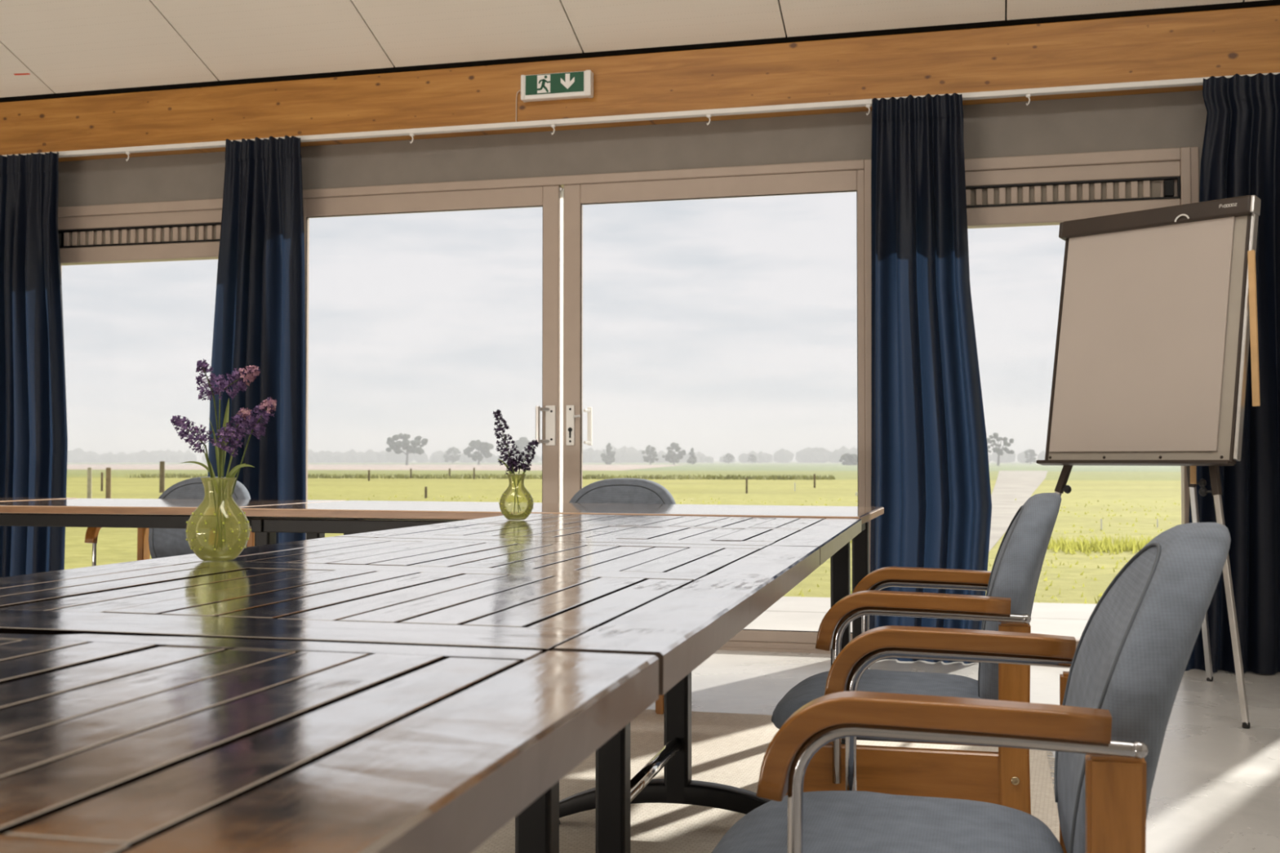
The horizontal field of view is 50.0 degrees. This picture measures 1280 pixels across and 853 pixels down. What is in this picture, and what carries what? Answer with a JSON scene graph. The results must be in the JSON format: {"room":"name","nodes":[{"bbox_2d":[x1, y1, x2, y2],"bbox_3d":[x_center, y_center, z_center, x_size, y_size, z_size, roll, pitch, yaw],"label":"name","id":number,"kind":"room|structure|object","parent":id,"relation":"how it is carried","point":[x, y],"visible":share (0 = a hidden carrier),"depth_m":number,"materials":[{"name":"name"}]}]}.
{"room":"meeting room","nodes":[
{"label":"meeting room","id":0,"kind":"room"},
{"bbox_2d":[57,89,1207,207],"bbox_3d":[-0.877,-0.415,7.061,11.600,3.000,0.160,0,-1,14],"label":"wall","id":1,"kind":"structure","parent":0,"point":[1177,119],"depth_m":6.76,"materials":[{"name":"grey paint"}]},
{"bbox_2d":[57,198,222,278],"bbox_3d":[-2.606,-0.061,7.458,1.430,2.312,0.112,0,-1,14],"label":"window","id":2,"kind":"structure","parent":1,"relation":"in","point":[185,229],"depth_m":7.47,"materials":[{"name":"beige wood"}]},
{"bbox_2d":[58,222,221,248],"bbox_3d":[-2.607,-1.040,7.475,1.346,0.100,0.077,0,-1,14],"label":"ventilation grille","id":3,"kind":"object","parent":2,"relation":"attached to","point":[95,235],"depth_m":7.47,"materials":[{"name":"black metal"}]},
{"bbox_2d":[302,159,871,653],"bbox_3d":[-0.388,-0.088,6.859,3.085,2.335,0.172,0,-1,14],"label":"door","id":4,"kind":"structure","parent":1,"relation":"in","point":[562,409],"depth_m":6.83,"materials":[{"name":"beige wood"}]},
{"bbox_2d":[0,4,1279,161],"bbox_3d":[-0.909,-1.647,6.966,11.600,0.328,0.100,0,-1,14],"label":"beam","id":5,"kind":"structure","parent":1,"relation":"attached to","point":[1246,40],"depth_m":6.62,"materials":[{"name":"brown wood"}]},
{"bbox_2d":[515,70,593,121],"bbox_3d":[-0.430,-1.623,6.760,0.405,0.232,0.058,0,-1,14],"label":"exit sign","id":6,"kind":"object","parent":5,"relation":"attached to","point":[579,84],"visible":1,"depth_m":6.73,"materials":[{"name":"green plastic"}]},
{"bbox_2d":[2,72,1279,160],"bbox_3d":[-0.880,-1.469,6.876,11.300,0.075,0.046,0,-1,14],"label":"rail","id":7,"kind":"object","parent":5,"relation":"attached to","point":[1028,92],"visible":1,"depth_m":6.62,"materials":[{"name":"white plastic"}]},
{"bbox_2d":[0,151,67,577],"bbox_3d":[-3.314,-0.198,7.396,0.489,2.570,0.090,0,-1,14],"label":"curtain","id":8,"kind":"object","parent":7,"relation":"hanging from","point":[33,433],"visible":0.84,"depth_m":7.38,"materials":[{"name":"blue fabric"}]},
{"bbox_2d":[208,135,306,546],"bbox_3d":[-1.967,-0.206,7.051,0.550,2.570,0.090,0,-1,14],"label":"curtain","id":9,"kind":"object","parent":7,"relation":"hanging from","point":[260,317],"visible":0.73,"depth_m":7.04,"materials":[{"name":"blue fabric"}]},
{"bbox_2d":[869,93,991,663],"bbox_3d":[1.306,-0.227,6.212,0.550,2.570,0.089,0,-1,14],"label":"curtain","id":10,"kind":"object","parent":7,"relation":"hanging from","point":[931,479],"visible":0.83,"depth_m":6.21,"materials":[{"name":"blue fabric"}]},
{"bbox_2d":[1185,72,1279,674],"bbox_3d":[2.702,-0.237,5.855,0.750,2.571,0.090,0,-1,14],"label":"curtain","id":11,"kind":"object","parent":7,"relation":"hanging from","point":[1241,152],"visible":0.62,"depth_m":5.88,"materials":[{"name":"blue fabric"}]},
{"bbox_2d":[964,146,1191,648],"bbox_3d":[1.817,-0.089,6.325,1.361,2.312,0.112,0,-1,14],"label":"window","id":12,"kind":"structure","parent":1,"relation":"in","point":[1046,189],"depth_m":6.26,"materials":[{"name":"beige wood"}]},
{"bbox_2d":[965,176,1180,208],"bbox_3d":[1.815,-1.068,6.342,1.277,0.100,0.077,0,-1,14],"label":"ventilation grille","id":13,"kind":"object","parent":12,"relation":"attached to","point":[1051,192],"depth_m":6.27,"materials":[{"name":"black metal"}]},
{"bbox_2d":[1190,146,1199,203],"bbox_3d":[2.491,-0.094,6.155,0.039,2.312,0.106,0,-1,14],"label":"trim","id":14,"kind":"structure","parent":1,"relation":"attached to","point":[1194,150],"depth_m":6.13,"materials":[{"name":"grey wood"}]},
{"bbox_2d":[0,0,1279,102],"bbox_3d":[-2.203,-3.933,1.974,11.900,4.098,10.840,0,-1,14],"label":"ceiling","id":15,"kind":"structure","parent":0,"point":[50,49],"depth_m":6.71,"materials":[{"name":"white paint"}]},
{"bbox_2d":[646,649,1279,852],"bbox_3d":[-2.190,1.018,1.905,11.600,0.120,10.650,0,-1,14],"label":"floor","id":16,"kind":"structure","parent":0,"point":[1215,788],"depth_m":4.55,"materials":[{"name":"concrete"}]},
{"bbox_2d":[0,497,77,502],"bbox_3d":[-3.181,0.665,5.498,1.506,0.746,0.856,0,-1,14],"label":"table","id":17,"kind":"object","parent":16,"relation":"on","point":[2,499],"visible":0.16,"depth_m":5.57,"materials":[{"name":"brown wood"}]},
{"bbox_2d":[471,709,1059,852],"bbox_3d":[-1.753,0.978,2.904,5.230,0.008,4.900,0,-1,14],"label":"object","id":18,"kind":"structure","parent":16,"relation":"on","point":[730,749],"depth_m":3.86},
{"bbox_2d":[84,476,254,566],"bbox_3d":[-1.923,0.626,5.674,0.610,0.832,0.584,0,-1,14],"label":"armchair","id":19,"kind":"object","parent":18,"relation":"on","point":[157,543],"visible":0.22,"depth_m":5.85,"materials":[{"name":"grey fabric"}]},
{"bbox_2d":[0,498,345,551],"bbox_3d":[-1.858,0.657,5.151,1.221,0.744,0.871,0,-1,14],"label":"table","id":20,"kind":"object","parent":18,"relation":"on","point":[64,513],"visible":0.3,"depth_m":4.79,"materials":[{"name":"brown wood"}]},
{"bbox_2d":[0,633,658,852],"bbox_3d":[-0.648,0.547,0.602,1.041,0.739,1.438,0,-1,13],"label":"table","id":21,"kind":"object","parent":18,"relation":"on","point":[109,744],"visible":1,"depth_m":0.84,"materials":[{"name":"brown wood"}]},
{"bbox_2d":[0,536,819,852],"bbox_3d":[-0.320,0.584,2.066,1.041,0.739,1.526,0,-1,13],"label":"table","id":22,"kind":"object","parent":18,"relation":"on","point":[677,604],"visible":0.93,"depth_m":1.76,"materials":[{"name":"brown wood"}]},
{"bbox_2d":[185,477,251,560],"bbox_3d":[-0.689,0.151,2.243,0.103,0.134,0.104,0,-1,14],"label":"glass vase","id":23,"kind":"object","parent":22,"relation":"on","point":[201,552],"visible":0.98,"depth_m":2.23,"materials":[{"name":"green glass"}]},
{"bbox_2d":[169,414,221,546],"bbox_3d":[-0.727,0.089,2.245,0.082,0.217,0.045,0,-1,14],"label":"sprig","id":24,"kind":"object","parent":23,"relation":"in","point":[179,422],"visible":1,"depth_m":2.24,"materials":[{"name":"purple plant"}]},
{"bbox_2d":[183,359,222,551],"bbox_3d":[-0.719,0.046,2.259,0.071,0.318,0.046,0,-1,14],"label":"sprig","id":25,"kind":"object","parent":23,"relation":"in","point":[203,365],"visible":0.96,"depth_m":2.26,"materials":[{"name":"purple plant"}]},
{"bbox_2d":[210,407,253,548],"bbox_3d":[-0.662,0.084,2.221,0.069,0.230,0.050,0,-1,14],"label":"sprig","id":26,"kind":"object","parent":23,"relation":"in","point":[244,413],"visible":1,"depth_m":2.23,"materials":[{"name":"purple plant"}]},
{"bbox_2d":[213,364,260,550],"bbox_3d":[-0.656,0.051,2.236,0.074,0.303,0.047,0,-1,-6],"label":"sprig","id":27,"kind":"object","parent":23,"relation":"in","point":[245,374],"visible":1,"depth_m":2.24,"materials":[{"name":"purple plant"}]},
{"bbox_2d":[215,397,276,549],"bbox_3d":[-0.646,0.076,2.257,0.087,0.251,0.050,1,-2,-41],"label":"sprig","id":28,"kind":"object","parent":23,"relation":"in","point":[271,404],"visible":0.93,"depth_m":2.26,"materials":[{"name":"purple plant"}]},
{"bbox_2d":[226,500,884,744],"bbox_3d":[-0.249,0.647,4.731,2.090,0.744,0.906,0,-1,14],"label":"table","id":29,"kind":"object","parent":18,"relation":"on","point":[347,517],"visible":0.44,"depth_m":4.53,"materials":[{"name":"brown wood"}]},
{"bbox_2d":[333,513,861,824],"bbox_3d":[-0.008,0.618,3.452,1.041,0.739,1.352,0,-1,13],"label":"table","id":30,"kind":"object","parent":18,"relation":"on","point":[677,786],"visible":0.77,"depth_m":3.31,"materials":[{"name":"brown wood"}]},
{"bbox_2d":[498,474,533,519],"bbox_3d":[-0.338,0.193,3.759,0.096,0.125,0.097,1,-2,-20],"label":"glass vase","id":31,"kind":"object","parent":30,"relation":"on","point":[508,516],"visible":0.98,"depth_m":3.74,"materials":[{"name":"green glass"}]},
{"bbox_2d":[493,408,521,514],"bbox_3d":[-0.363,0.096,3.763,0.078,0.289,0.067,0,-1,14],"label":"sprig","id":32,"kind":"object","parent":31,"relation":"in","point":[509,455],"visible":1,"depth_m":3.76,"materials":[{"name":"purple plant"}]},
{"bbox_2d":[505,457,521,511],"bbox_3d":[-0.348,0.158,3.758,0.047,0.147,0.044,0,-1,14],"label":"sprig","id":33,"kind":"object","parent":31,"relation":"in","point":[508,464],"visible":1,"depth_m":3.76,"materials":[{"name":"purple plant"}]},
{"bbox_2d":[513,440,538,514],"bbox_3d":[-0.315,0.138,3.757,0.075,0.204,0.051,0,-1,14],"label":"sprig","id":34,"kind":"object","parent":31,"relation":"in","point":[525,467],"visible":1,"depth_m":3.76,"materials":[{"name":"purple plant"}]},
{"bbox_2d":[568,478,675,714],"bbox_3d":[-0.124,0.614,5.182,0.610,0.832,0.584,0,-1,14],"label":"armchair","id":35,"kind":"object","parent":18,"relation":"on","point":[612,491],"visible":0.15,"depth_m":5.39,"materials":[{"name":"grey fabric"}]},
{"bbox_2d":[771,493,1061,814],"bbox_3d":[0.542,0.549,2.692,0.551,0.840,0.610,0,-1,14],"label":"armchair","id":36,"kind":"object","parent":18,"relation":"on","point":[1002,777],"visible":0.7,"depth_m":2.44,"materials":[{"name":"grey fabric"}]},
{"bbox_2d":[711,522,1231,852],"bbox_3d":[0.370,0.526,1.611,0.601,0.832,0.610,0,-1,14],"label":"armchair","id":37,"kind":"object","parent":18,"relation":"on","point":[1127,665],"visible":1,"depth_m":1.42,"materials":[{"name":"grey fabric"}]},
{"bbox_2d":[1035,195,1261,728],"bbox_3d":[2.043,0.114,5.361,0.914,1.857,1.048,1,-2,-42],"label":"flip chart","id":38,"kind":"object","parent":16,"relation":"on","point":[1157,316],"visible":0.93,"depth_m":5.05,"materials":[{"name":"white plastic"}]},
{"bbox_2d":[1035,459,1234,466],"bbox_3d":[1.798,0.133,5.030,0.050,0.013,0.750,16,-11,-41],"label":"tray","id":39,"kind":"object","parent":38,"relation":"on","point":[1046,462],"depth_m":4.99,"materials":[{"name":"black plastic"}]},
{"label":"outside","id":40,"kind":"structure","parent":0,"visible":0},
{"bbox_2d":[66,461,1181,471],"bbox_3d":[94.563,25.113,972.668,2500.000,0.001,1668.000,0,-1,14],"label":"field","id":41,"kind":"structure","parent":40,"point":[715,465],"depth_m":232.34,"materials":[{"name":"green plant"}]},
{"bbox_2d":[443,446,461,463],"bbox_3d":[-57.585,8.782,420.270,5.455,5.295,5.184,0,-1,14],"label":"tree","id":42,"kind":"object","parent":41,"relation":"on","point":[453,458],"visible":1,"depth_m":419.28,"materials":[{"name":"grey plant"}]},
{"bbox_2d":[511,436,533,462],"bbox_3d":[-32.720,6.664,380.047,6.987,7.549,6.537,0,-1,14],"label":"tree","id":43,"kind":"object","parent":41,"relation":"on","point":[522,442],"visible":0.66,"depth_m":378.79,"materials":[{"name":"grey plant"}]},
{"bbox_2d":[66,444,1045,462],"bbox_3d":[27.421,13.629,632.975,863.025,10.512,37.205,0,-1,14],"label":"treeline","id":44,"kind":"object","parent":41,"relation":"on","point":[623,455],"visible":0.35,"depth_m":649.71,"materials":[{"name":"plant"}]},
{"bbox_2d":[600,443,616,464],"bbox_3d":[-7.896,6.810,340.054,3.930,5.547,4.115,0,-1,14],"label":"tree","id":45,"kind":"object","parent":41,"relation":"on","point":[609,458],"visible":1,"depth_m":339.13,"materials":[{"name":"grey plant"}]},
{"bbox_2d":[686,447,697,464],"bbox_3d":[12.086,6.920,319.687,2.762,4.033,3.228,0,-1,14],"label":"tree","id":46,"kind":"object","parent":41,"relation":"on","point":[692,459],"visible":1,"depth_m":319.51,"materials":[{"name":"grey plant"}]},
{"bbox_2d":[723,453,734,463],"bbox_3d":[27.119,9.796,420.033,3.629,3.250,3.682,0,-1,14],"label":"tree","id":47,"kind":"object","parent":41,"relation":"on","point":[730,457],"visible":1,"depth_m":419.38,"materials":[{"name":"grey plant"}]},
{"bbox_2d":[747,453,756,463],"bbox_3d":[34.410,9.912,420.038,2.872,3.018,3.313,0,-1,14],"label":"tree","id":48,"kind":"object","parent":41,"relation":"on","point":[753,459],"visible":1,"depth_m":419.48,"materials":[{"name":"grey plant"}]},
{"bbox_2d":[839,453,857,465],"bbox_3d":[45.841,7.241,300.015,4.739,2.818,4.252,0,-1,14],"label":"tree","id":49,"kind":"object","parent":41,"relation":"on","point":[852,459],"visible":0.96,"depth_m":299.28,"materials":[{"name":"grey plant"}]},
{"bbox_2d":[986,432,1014,466],"bbox_3d":[67.887,4.314,260.077,6.001,6.305,5.582,0,-1,14],"label":"tree","id":50,"kind":"object","parent":41,"relation":"on","point":[999,451],"visible":0.88,"depth_m":259.61,"materials":[{"name":"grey plant"}]},
{"bbox_2d":[1024,449,1037,464],"bbox_3d":[102.584,7.961,360.016,3.279,3.950,3.215,0,-1,14],"label":"tree","id":51,"kind":"object","parent":41,"relation":"on","point":[1032,455],"visible":1,"depth_m":359.68,"materials":[{"name":"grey plant"}]},
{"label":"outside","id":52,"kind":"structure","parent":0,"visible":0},
{"bbox_2d":[64,476,1181,604],"bbox_3d":[0.367,2.027,41.668,100.000,0.001,62.020,0,-1,14],"label":"lawn","id":53,"kind":"structure","parent":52,"point":[114,544],"depth_m":34.57,"materials":[{"name":"green plant"}]},
{"bbox_2d":[87,467,91,498],"bbox_3d":[-13.671,1.432,34.060,0.100,0.824,0.100,-1,-2,37],"label":"fence post","id":54,"kind":"object","parent":53,"relation":"on","point":[89,469],"visible":0.84,"depth_m":34.02,"materials":[{"name":"brown wood"}]},
{"bbox_2d":[100,472,103,491],"bbox_3d":[-17.467,1.795,44.534,0.071,0.616,0.071,-1,-2,37],"label":"fence post","id":55,"kind":"object","parent":53,"relation":"on","point":[102,473],"visible":1,"depth_m":44.51,"materials":[{"name":"brown wood"}]},
{"bbox_2d":[105,467,111,498],"bbox_3d":[-13.200,1.432,34.060,0.118,0.824,0.118,-1,-2,37],"label":"fence post","id":56,"kind":"object","parent":53,"relation":"on","point":[108,490],"visible":0.84,"depth_m":34.02,"materials":[{"name":"brown wood"}]},
{"bbox_2d":[159,461,164,493],"bbox_3d":[-14.761,1.561,42.367,0.147,0.976,0.147,-1,-2,37],"label":"fence post","id":57,"kind":"object","parent":53,"relation":"on","point":[162,473],"visible":0.95,"depth_m":42.31,"materials":[{"name":"brown wood"}]},
{"bbox_2d":[424,486,426,497],"bbox_3d":[-5.648,1.740,36.182,0.067,0.313,0.067,-1,-2,37],"label":"fence post","id":58,"kind":"object","parent":53,"relation":"on","point":[425,487],"visible":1,"depth_m":36.16,"materials":[{"name":"brown wood"}]},
{"bbox_2d":[310,495,1179,604],"bbox_3d":[-0.671,1.495,23.366,30.990,0.160,26.029,0,-1,14],"label":"grass tufts","id":59,"kind":"object","parent":53,"relation":"on","point":[1105,544],"visible":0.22,"depth_m":15.14,"materials":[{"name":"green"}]},
{"bbox_2d":[745,477,747,493],"bbox_3d":[3.215,1.786,41.352,0.057,0.477,0.057,0,-1,-8],"label":"fence post","id":60,"kind":"object","parent":53,"relation":"on","point":[746,478],"visible":1,"depth_m":41.33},
{"bbox_2d":[813,474,815,488],"bbox_3d":[6.316,1.972,49.622,0.069,0.515,0.069,-1,-2,37],"label":"fence post","id":61,"kind":"object","parent":53,"relation":"on","point":[814,474],"visible":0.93,"depth_m":49.59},
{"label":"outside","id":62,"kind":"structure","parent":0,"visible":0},
{"bbox_2d":[743,596,1096,639],"bbox_3d":[-0.024,1.211,8.325,14.806,0.132,2.790,0,-1,14],"label":"terrace","id":63,"kind":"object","parent":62,"point":[788,613],"visible":0.02,"depth_m":8.26,"materials":[{"name":"concrete"}]},
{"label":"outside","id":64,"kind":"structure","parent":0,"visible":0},
{"bbox_2d":[66,469,1181,480],"bbox_3d":[-13.482,3.691,108.437,440.000,0.001,60.500,0,-1,14],"label":"field","id":65,"kind":"structure","parent":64,"point":[838,475],"depth_m":109.83,"materials":[{"name":"green plant"}]},
{"bbox_2d":[125,472,835,479],"bbox_3d":[-9.453,2.728,75.795,40.182,0.300,5.947,0,-1,11],"label":"reeds","id":66,"kind":"object","parent":65,"relation":"on","point":[420,476],"visible":0.63,"depth_m":74.27,"materials":[{"name":"green plant"}]},
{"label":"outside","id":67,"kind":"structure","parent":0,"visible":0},
{"bbox_2d":[988,471,1047,551],"bbox_3d":[21.027,2.794,73.020,5.950,0.001,122.000,0,-1,14],"label":"path","id":68,"kind":"structure","parent":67,"point":[1010,486],"depth_m":39.07,"materials":[{"name":"white concrete"}]},
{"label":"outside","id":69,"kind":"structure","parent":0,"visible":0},
{"bbox_2d":[66,464,687,470],"bbox_3d":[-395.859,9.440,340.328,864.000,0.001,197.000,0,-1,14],"label":"ploughed field","id":70,"kind":"structure","parent":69,"point":[310,467],"depth_m":202.60,"materials":[{"name":"brown soil"}]},
{"bbox_2d":[385,433,427,465],"bbox_3d":[-50.887,4.913,300.222,9.635,7.095,10.308,0,-1,14],"label":"tree","id":71,"kind":"object","parent":70,"relation":"on","point":[395,446],"visible":1,"depth_m":298.19,"materials":[{"name":"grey plant"}]},
{"bbox_2d":[462,440,493,464],"bbox_3d":[-38.761,6.171,330.601,7.354,6.079,7.486,0,-1,14],"label":"tree","id":72,"kind":"object","parent":70,"relation":"on","point":[484,447],"visible":1,"depth_m":328.93,"materials":[{"name":"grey plant"}]},
{"bbox_2d":[641,444,658,464],"bbox_3d":[2.346,6.639,319.953,4.267,4.612,3.526,0,-1,14],"label":"tree","id":73,"kind":"object","parent":70,"relation":"on","point":[649,451],"visible":1,"depth_m":319.28,"materials":[{"name":"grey plant"}]},
{"bbox_2d":[662,442,686,464],"bbox_3d":[7.793,6.325,319.841,5.610,5.236,5.961,0,-1,14],"label":"tree","id":74,"kind":"object","parent":70,"relation":"on","point":[672,457],"visible":1,"depth_m":318.66,"materials":[{"name":"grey plant"}]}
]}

